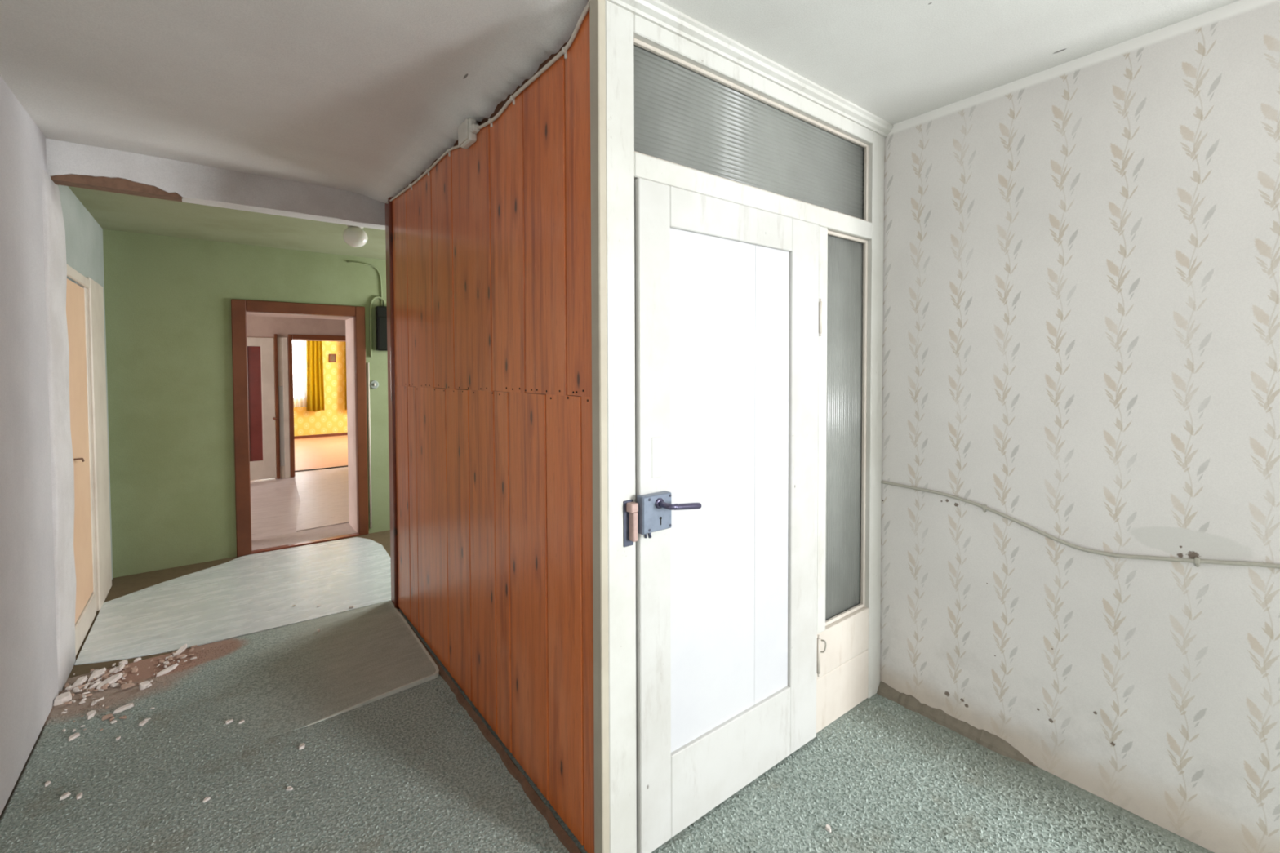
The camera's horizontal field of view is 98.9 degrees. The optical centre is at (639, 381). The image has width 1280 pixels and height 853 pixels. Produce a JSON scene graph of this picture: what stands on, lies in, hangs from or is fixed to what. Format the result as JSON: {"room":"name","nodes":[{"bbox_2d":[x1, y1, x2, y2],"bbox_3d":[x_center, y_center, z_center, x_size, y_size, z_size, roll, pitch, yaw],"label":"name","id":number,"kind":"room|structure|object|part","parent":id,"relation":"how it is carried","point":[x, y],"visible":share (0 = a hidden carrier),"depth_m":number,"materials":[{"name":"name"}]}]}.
{"room":"abandoned building interior","nodes":[
{"label":"abandoned building interior","id":0,"kind":"room"},
{"bbox_2d":[0,75,112,815],"bbox_3d":[-1.068,0.181,0.269,0.234,2.550,8.728,-1,2,-38],"label":"wall","id":1,"kind":"structure","parent":0,"point":[29,688],"depth_m":2.21,"materials":[{"name":"grey paint"}]},
{"bbox_2d":[66,264,111,655],"bbox_3d":[-3.204,0.386,3.163,0.083,2.000,1.170,-1,2,-38],"label":"door","id":2,"kind":"structure","parent":1,"relation":"in","point":[85,297],"depth_m":3.18,"materials":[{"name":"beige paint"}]},
{"bbox_3d":[-3.050,-0.568,2.958,0.018,0.057,0.694,-1,2,-38],"label":"casing","id":3,"kind":"part","parent":2,"relation":"part of","materials":[{"name":"paint"}]},
{"bbox_3d":[-2.960,0.417,2.889,0.033,0.030,0.068,-1,2,-38],"label":"handle","id":4,"kind":"part","parent":2,"relation":"part of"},
{"bbox_3d":[-3.049,1.321,2.971,0.058,0.140,0.620,-1,2,-38],"label":"sill","id":5,"kind":"part","parent":2,"relation":"part of","materials":[{"name":"paint"}]},
{"bbox_3d":[-3.258,0.392,3.221,0.039,1.985,0.068,-1,2,-38],"label":"casing","id":6,"kind":"part","parent":2,"relation":"part of","materials":[{"name":"paint"}]},
{"bbox_3d":[-3.404,0.379,3.447,0.020,2.000,0.475,-1,2,-38],"label":"casing","id":7,"kind":"part","parent":2,"relation":"part of","materials":[{"name":"paint"}]},
{"bbox_2d":[45,137,385,230],"bbox_3d":[-2.204,-1.048,2.925,1.582,0.228,0.120,-1,2,-38],"label":"beam","id":8,"kind":"structure","parent":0,"point":[68,163],"depth_m":2.82,"materials":[{"name":"white paint"}]},
{"bbox_2d":[68,186,386,259],"bbox_3d":[-2.046,-1.125,4.113,3.650,0.138,1.606,-1,2,-38],"label":"ceiling","id":9,"kind":"structure","parent":0,"point":[111,211],"depth_m":3.66,"materials":[{"name":"paint"}]},
{"bbox_2d":[342,224,367,247],"bbox_3d":[-1.869,-0.962,3.591,0.146,0.162,0.146,-1,2,-38],"label":"ceiling lamp","id":10,"kind":"object","parent":9,"relation":"attached to","point":[353,236],"visible":0.93,"depth_m":3.54,"materials":[{"name":"white glass"}]},
{"bbox_2d":[102,229,390,577],"bbox_3d":[-3.228,0.053,4.368,5.250,2.600,0.400,-1,2,-38],"label":"wall","id":11,"kind":"structure","parent":0,"point":[167,299],"depth_m":4.03,"materials":[{"name":"paint"}]},
{"bbox_2d":[231,298,368,556],"bbox_3d":[-2.882,0.352,4.654,0.929,1.985,0.462,-1,2,-38],"label":"door frame","id":12,"kind":"structure","parent":11,"relation":"in","point":[353,316],"depth_m":4.54,"materials":[{"name":"red paint"}]},
{"bbox_2d":[346,261,386,356],"bbox_3d":[-2.271,-0.619,4.787,0.500,0.816,0.085,-1,2,-38],"label":"meter box","id":13,"kind":"object","parent":11,"relation":"attached to","point":[380,311],"visible":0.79,"depth_m":4.77,"materials":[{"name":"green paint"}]},
{"bbox_2d":[367,362,372,528],"bbox_3d":[-2.365,0.564,4.784,0.016,1.450,0.016,-1,2,-38],"label":"conduit pipe","id":14,"kind":"object","parent":11,"relation":"attached to","point":[368,371],"visible":1,"depth_m":4.78,"materials":[{"name":"white plastic"}]},
{"bbox_2d":[369,380,378,388],"bbox_3d":[-2.328,0.030,4.795,0.072,0.072,0.032,-1,2,-38],"label":"light switch","id":15,"kind":"object","parent":11,"relation":"attached to","point":[374,384],"visible":1,"depth_m":4.79,"materials":[{"name":"white plastic"}]},
{"bbox_2d":[246,315,346,457],"bbox_3d":[-5.295,0.039,7.033,5.250,2.500,0.400,-1,2,-38],"label":"wall","id":16,"kind":"structure","parent":0,"point":[256,326],"depth_m":7.28,"materials":[{"name":"white paint"}]},
{"bbox_2d":[246,333,279,479],"bbox_3d":[-4.898,0.338,7.017,0.445,1.900,0.123,-1,2,-38],"label":"door","id":17,"kind":"structure","parent":16,"relation":"in","point":[262,353],"depth_m":7.07,"materials":[{"name":"paint"}]},
{"bbox_3d":[-4.947,0.293,7.034,0.150,1.490,0.015,-1,2,-38],"label":"red pane","id":18,"kind":"part","parent":17,"relation":"part of","materials":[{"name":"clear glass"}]},
{"bbox_3d":[-4.758,0.334,7.172,0.033,1.900,0.050,-1,2,-38],"label":"frame","id":19,"kind":"part","parent":17,"relation":"part of","materials":[{"name":"red paint"}]},
{"bbox_2d":[277,337,290,478],"bbox_3d":[-4.705,0.352,7.226,0.117,1.860,0.030,-1,2,-38],"label":"door frame","id":20,"kind":"structure","parent":16,"relation":"in","point":[282,343],"depth_m":7.22,"materials":[{"name":"white paint"}]},
{"bbox_3d":[-4.730,0.592,7.222,0.048,1.060,0.015,-1,2,-38],"label":"pane","id":21,"kind":"part","parent":20,"relation":"part of","materials":[{"name":"grey glass"}]},
{"bbox_2d":[287,334,346,477],"bbox_3d":[-4.263,0.320,7.600,1.036,1.900,0.100,-1,2,-38],"label":"door frame","id":22,"kind":"structure","parent":16,"relation":"in","point":[290,337],"depth_m":7.27,"materials":[{"name":"red paint"}]},
{"bbox_2d":[293,340,347,435],"bbox_3d":[-7.164,-0.118,11.275,5.700,2.600,0.200,-1,2,-38],"label":"wall","id":23,"kind":"structure","parent":0,"point":[333,420],"depth_m":11.61,"materials":[{"name":"paper"}]},
{"bbox_2d":[293,340,306,399],"bbox_3d":[-7.312,-0.288,11.094,0.950,1.350,0.060,-1,2,-38],"label":"window","id":24,"kind":"structure","parent":23,"relation":"in","point":[294,340],"depth_m":11.30,"materials":[{"name":"white glass"}]},
{"bbox_2d":[293,432,347,439],"bbox_3d":[-7.149,1.157,11.173,5.350,0.055,0.030,-1,2,-38],"label":"baseboard","id":25,"kind":"structure","parent":23,"relation":"attached to","point":[340,433],"depth_m":11.48,"materials":[{"name":"red paint"}]},
{"bbox_2d":[328,354,336,362],"bbox_3d":[-6.529,-0.490,11.619,0.130,0.176,0.022,-1,2,-38],"label":"picture","id":26,"kind":"object","parent":23,"relation":"attached to","point":[332,357],"visible":1,"depth_m":11.62,"materials":[{"name":"brown wood"}]},
{"bbox_2d":[329,355,334,361],"bbox_3d":[-6.530,-0.490,11.621,0.100,0.150,0.010,-1,2,-38],"label":"print","id":27,"kind":"object","parent":26,"relation":"attached to","point":[331,357],"depth_m":11.61},
{"bbox_3d":[-6.881,-1.134,11.246,2.050,0.030,0.155,-1,2,-38],"label":"rail","id":28,"kind":"object","parent":23,"relation":"attached to","visible":0},
{"bbox_2d":[292,340,306,407],"bbox_3d":[-7.262,-0.274,10.980,0.990,1.672,0.036,-1,2,-38],"label":"curtain","id":29,"kind":"object","parent":28,"relation":"hanging from","point":[300,371],"visible":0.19,"depth_m":11.21,"materials":[{"name":"white fabric"}]},
{"bbox_2d":[306,340,324,411],"bbox_3d":[-6.724,-0.245,11.313,0.320,1.752,0.098,-1,2,-38],"label":"curtain","id":30,"kind":"object","parent":28,"relation":"hanging from","point":[315,386],"visible":0.8,"depth_m":11.32,"materials":[{"name":"yellow fabric"}]},
{"bbox_2d":[344,341,346,409],"bbox_3d":[-6.188,-0.253,11.728,0.270,1.762,0.084,-1,2,-38],"label":"curtain","id":31,"kind":"object","parent":28,"relation":"hanging from","point":[345,380],"visible":0.12,"depth_m":11.68,"materials":[{"name":"fabric"}]},
{"bbox_2d":[385,8,594,852],"bbox_3d":[-0.822,0.121,2.466,0.065,2.550,2.352,-1,2,-38],"label":"wall","id":32,"kind":"structure","parent":0,"point":[488,254],"depth_m":2.00,"materials":[{"name":"brown wood"}]},
{"bbox_3d":[-1.497,0.130,3.333,0.060,2.490,0.155,-1,2,-38],"label":"corner post","id":33,"kind":"part","parent":32,"relation":"part of","materials":[{"name":"brown wood"}]},
{"bbox_2d":[457,117,479,148],"bbox_3d":[-0.688,-1.000,2.196,0.042,0.090,0.140,-1,2,-38],"label":"junction box","id":34,"kind":"object","parent":32,"relation":"attached to","point":[468,130],"visible":0.98,"depth_m":2.17,"materials":[{"name":"white plastic"}]},
{"bbox_2d":[394,607,581,852],"bbox_3d":[-0.800,1.387,2.419,0.033,0.021,2.230,-1,2,-38],"label":"baseboard","id":35,"kind":"structure","parent":32,"relation":"attached to","point":[534,797],"depth_m":1.97,"materials":[{"name":"brown wood"}]},
{"bbox_2d":[386,0,589,204],"bbox_3d":[-0.820,-1.025,2.390,0.016,0.117,2.301,-1,2,-38],"label":"cable","id":36,"kind":"object","parent":32,"relation":"attached to","point":[564,50],"visible":0.93,"depth_m":1.84,"materials":[{"name":"white plastic"}]},
{"bbox_2d":[0,435,1213,852],"bbox_3d":[-2.217,1.403,4.454,6.700,0.129,17.100,-1,2,-38],"label":"floor","id":37,"kind":"structure","parent":0,"point":[408,771],"depth_m":1.90,"materials":[{"name":"green carpet"}]},
{"bbox_2d":[44,781,50,786],"bbox_3d":[-2.078,1.410,1.918,0.015,0.008,0.022,0,2,-11],"label":"crumb","id":38,"kind":"object","parent":37,"relation":"on","point":[46,784],"visible":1,"depth_m":1.92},
{"bbox_2d":[53,691,71,706],"bbox_3d":[-2.528,1.391,2.401,0.054,0.031,0.059,-1,2,-28],"label":"chip","id":39,"kind":"object","parent":37,"relation":"on","point":[63,698],"visible":1,"depth_m":2.39,"materials":[{"name":"white paint"}]},
{"bbox_2d":[59,791,71,800],"bbox_3d":[-1.954,1.410,1.860,0.015,0.010,0.030,0,2,1],"label":"crumb","id":40,"kind":"object","parent":37,"relation":"on","point":[66,795],"visible":1,"depth_m":1.86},
{"bbox_2d":[67,732,79,742],"bbox_3d":[-2.237,1.403,2.162,0.022,0.011,0.042,0,2,16],"label":"chip","id":41,"kind":"object","parent":37,"relation":"on","point":[73,736],"visible":1,"depth_m":2.16,"materials":[{"name":"white paint"}]},
{"bbox_2d":[75,792,83,799],"bbox_3d":[-1.908,1.410,1.862,0.016,0.009,0.027,-1,2,-40],"label":"crumb","id":42,"kind":"object","parent":37,"relation":"on","point":[78,796],"visible":1,"depth_m":1.86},
{"bbox_2d":[71,675,88,690],"bbox_3d":[-2.584,1.389,2.514,0.034,0.033,0.078,-1,2,-12],"label":"chip","id":43,"kind":"object","parent":37,"relation":"on","point":[80,681],"visible":0.9,"depth_m":2.52,"materials":[{"name":"white paint"}]},
{"bbox_2d":[85,710,96,719],"bbox_3d":[-2.305,1.399,2.293,0.025,0.016,0.053,-1,2,-27],"label":"chip","id":44,"kind":"object","parent":37,"relation":"on","point":[91,713],"visible":1,"depth_m":2.29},
{"bbox_2d":[87,667,106,683],"bbox_3d":[-2.567,1.388,2.583,0.040,0.032,0.089,0,2,14],"label":"chip","id":45,"kind":"object","parent":37,"relation":"on","point":[98,673],"visible":0.95,"depth_m":2.58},
{"bbox_2d":[96,672,122,691],"bbox_3d":[-2.446,1.385,2.524,0.045,0.028,0.112,0,2,14],"label":"chip","id":46,"kind":"object","parent":37,"relation":"on","point":[112,679],"visible":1,"depth_m":2.52,"materials":[{"name":"white paint"}]},
{"bbox_2d":[109,665,119,675],"bbox_3d":[-2.522,1.389,2.636,0.030,0.020,0.071,0,2,20],"label":"chip","id":47,"kind":"object","parent":37,"relation":"on","point":[116,669],"visible":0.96,"depth_m":2.62,"materials":[{"name":"white paint"}]},
{"bbox_2d":[112,702,133,714],"bbox_3d":[-2.207,1.397,2.338,0.023,0.013,0.072,1,2,27],"label":"chip","id":48,"kind":"object","parent":37,"relation":"on","point":[122,708],"visible":1,"depth_m":2.33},
{"bbox_2d":[118,659,128,666],"bbox_3d":[-2.543,1.386,2.695,0.024,0.017,0.036,0,2,22],"label":"chip","id":49,"kind":"object","parent":37,"relation":"on","point":[125,661],"visible":0.78,"depth_m":2.69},
{"bbox_2d":[61,644,204,732],"bbox_3d":[-2.296,1.389,2.478,0.501,0.031,0.684,-1,2,-38],"label":"rubble","id":50,"kind":"object","parent":37,"relation":"on","point":[94,685],"visible":0.94,"depth_m":2.50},
{"bbox_2d":[137,718,148,726],"bbox_3d":[-2.039,1.401,2.249,0.021,0.010,0.043,0,2,-8],"label":"chip","id":51,"kind":"object","parent":37,"relation":"on","point":[143,722],"visible":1,"depth_m":2.24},
{"bbox_2d":[138,680,150,689],"bbox_3d":[-2.268,1.390,2.503,0.038,0.024,0.043,0,2,11],"label":"chip","id":52,"kind":"object","parent":37,"relation":"on","point":[142,686],"visible":1,"depth_m":2.49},
{"bbox_2d":[155,663,178,677],"bbox_3d":[-2.270,1.389,2.631,0.029,0.022,0.103,0,2,13],"label":"chip","id":53,"kind":"object","parent":37,"relation":"on","point":[170,668],"visible":1,"depth_m":2.62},
{"bbox_2d":[173,644,187,657],"bbox_3d":[-2.355,1.381,2.802,0.027,0.033,0.095,0,2,10],"label":"chip","id":54,"kind":"object","parent":37,"relation":"on","point":[183,647],"visible":0.92,"depth_m":2.80,"materials":[{"name":"white paint"}]},
{"bbox_2d":[202,797,210,803],"bbox_3d":[-1.461,1.410,1.844,0.011,0.008,0.022,1,2,30],"label":"crumb","id":55,"kind":"object","parent":37,"relation":"on","point":[206,799],"visible":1,"depth_m":1.84,"materials":[{"name":"white paint"}]},
{"bbox_2d":[74,537,391,665],"bbox_3d":[-2.513,1.367,3.671,1.625,0.006,1.572,-1,2,-38],"label":"sheet","id":56,"kind":"object","parent":37,"relation":"on","point":[256,593],"visible":0.86,"depth_m":3.44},
{"bbox_2d":[285,786,293,791],"bbox_3d":[-1.211,1.408,1.892,0.022,0.008,0.013,0,2,-8],"label":"crumb","id":57,"kind":"object","parent":37,"relation":"on","point":[288,788],"visible":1,"depth_m":1.89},
{"bbox_2d":[298,742,305,750],"bbox_3d":[-1.296,1.401,2.100,0.019,0.010,0.028,0,2,11],"label":"crumb","id":58,"kind":"object","parent":37,"relation":"on","point":[302,746],"visible":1,"depth_m":2.10,"materials":[{"name":"white paint"}]},
{"bbox_2d":[294,465,347,471],"bbox_3d":[-4.497,1.257,7.928,1.000,0.012,0.050,-1,2,-38],"label":"threshold","id":59,"kind":"object","parent":37,"relation":"on","point":[345,465],"visible":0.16,"depth_m":7.85,"materials":[{"name":"brown wood"}]},
{"bbox_2d":[293,466,349,531],"bbox_3d":[-3.503,1.292,6.549,1.360,0.007,3.210,-1,2,-38],"label":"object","id":60,"kind":"structure","parent":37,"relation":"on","point":[323,494],"depth_m":6.08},
{"bbox_2d":[212,600,439,738],"bbox_3d":[-1.582,1.381,2.732,0.875,0.021,1.083,-1,2,-38],"label":"sheet","id":61,"kind":"object","parent":37,"relation":"on","point":[296,676],"visible":1,"depth_m":2.62,"materials":[{"name":"carpet"}]},
{"bbox_2d":[225,719,233,724],"bbox_3d":[-1.689,1.399,2.251,0.016,0.010,0.027,1,2,28],"label":"crumb","id":62,"kind":"object","parent":61,"relation":"on","point":[228,722],"visible":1,"depth_m":2.25,"materials":[{"name":"white paint"}]},
{"bbox_2d":[825,824,831,832],"bbox_3d":[0.591,1.403,1.719,0.017,0.009,0.025,0,2,2],"label":"crumb","id":63,"kind":"object","parent":37,"relation":"on","point":[828,828],"visible":1,"depth_m":1.71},
{"bbox_2d":[0,0,1239,203],"bbox_3d":[1.405,-1.117,1.089,5.003,0.235,7.241,-1,2,-38],"label":"ceiling","id":64,"kind":"structure","parent":0,"point":[363,97],"depth_m":1.83,"materials":[{"name":"paint"}]},
{"bbox_2d":[589,0,893,852],"bbox_3d":[0.472,0.155,1.975,1.502,2.500,0.106,-1,2,-38],"label":"door frame","id":65,"kind":"structure","parent":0,"point":[676,101],"depth_m":1.82,"materials":[{"name":"white paint"}]},
{"bbox_3d":[-0.034,0.406,1.566,0.035,0.132,0.006,-1,2,-38],"label":"strike plate","id":66,"kind":"part","parent":65,"relation":"part of","materials":[{"name":"metal"}]},
{"bbox_2d":[634,177,822,852],"bbox_3d":[0.359,0.405,1.824,0.894,1.984,0.132,-1,2,-38],"label":"door","id":67,"kind":"structure","parent":65,"relation":"in","point":[728,309],"depth_m":1.80,"materials":[{"name":"white paint"}]},
{"bbox_3d":[0.112,0.356,1.588,0.130,0.039,0.065,-1,2,-38],"label":"lever handle","id":68,"kind":"part","parent":67,"relation":"part of","materials":[{"name":"silver metal"}]},
{"bbox_3d":[0.236,0.339,1.789,0.398,1.608,0.022,-1,2,-38],"label":"panel","id":69,"kind":"part","parent":67,"relation":"part of","materials":[{"name":"white paint"}]},
{"bbox_3d":[0.315,1.269,1.869,0.585,0.256,0.041,-1,2,-38],"label":"rail","id":70,"kind":"part","parent":67,"relation":"part of","materials":[{"name":"white paint"}]},
{"bbox_3d":[0.309,-0.527,1.821,0.585,0.120,0.041,-1,2,-38],"label":"rail","id":71,"kind":"part","parent":67,"relation":"part of","materials":[{"name":"white paint"}]},
{"bbox_3d":[0.468,0.333,1.969,0.188,1.608,0.022,-1,2,-38],"label":"panel","id":72,"kind":"part","parent":67,"relation":"part of","materials":[{"name":"white paint"}]},
{"bbox_3d":[0.463,-0.835,1.977,1.271,0.328,0.008,-1,2,-38],"label":"transom pane","id":73,"kind":"part","parent":65,"relation":"part of","materials":[{"name":"clear glass"}]},
{"bbox_3d":[0.486,-1.073,1.944,1.471,0.044,0.086,-1,2,-38],"label":"cornice","id":74,"kind":"part","parent":65,"relation":"part of","materials":[{"name":"white paint"}]},
{"bbox_3d":[0.468,-0.632,1.977,1.276,0.070,0.069,-1,2,-38],"label":"frame rail","id":75,"kind":"part","parent":65,"relation":"part of","materials":[{"name":"white paint"}]},
{"bbox_3d":[0.467,-1.029,1.966,1.276,0.054,0.069,-1,2,-38],"label":"frame rail","id":76,"kind":"part","parent":65,"relation":"part of","materials":[{"name":"white paint"}]},
{"bbox_3d":[0.842,0.194,2.296,0.321,1.591,0.008,-1,2,-38],"label":"pane","id":77,"kind":"part","parent":65,"relation":"part of","materials":[{"name":"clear glass"}]},
{"bbox_2d":[880,0,1279,852],"bbox_3d":[1.547,0.103,1.913,0.120,2.600,1.621,-1,2,-38],"label":"wall","id":78,"kind":"structure","parent":0,"point":[1081,340],"depth_m":1.82,"materials":[{"name":"white paper"}]},
{"bbox_2d":[876,681,1036,767],"bbox_3d":[1.248,1.373,2.211,0.037,0.046,0.591,-1,2,-38],"label":"baseboard","id":79,"kind":"structure","parent":78,"relation":"attached to","point":[984,738],"depth_m":2.19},
{"bbox_2d":[880,480,1279,568],"bbox_3d":[1.514,0.516,1.858,0.016,0.128,1.541,-1,2,-38],"label":"cable","id":80,"kind":"object","parent":78,"relation":"attached to","point":[1197,561],"visible":0.91,"depth_m":1.82,"materials":[{"name":"white plastic"}]}
]}

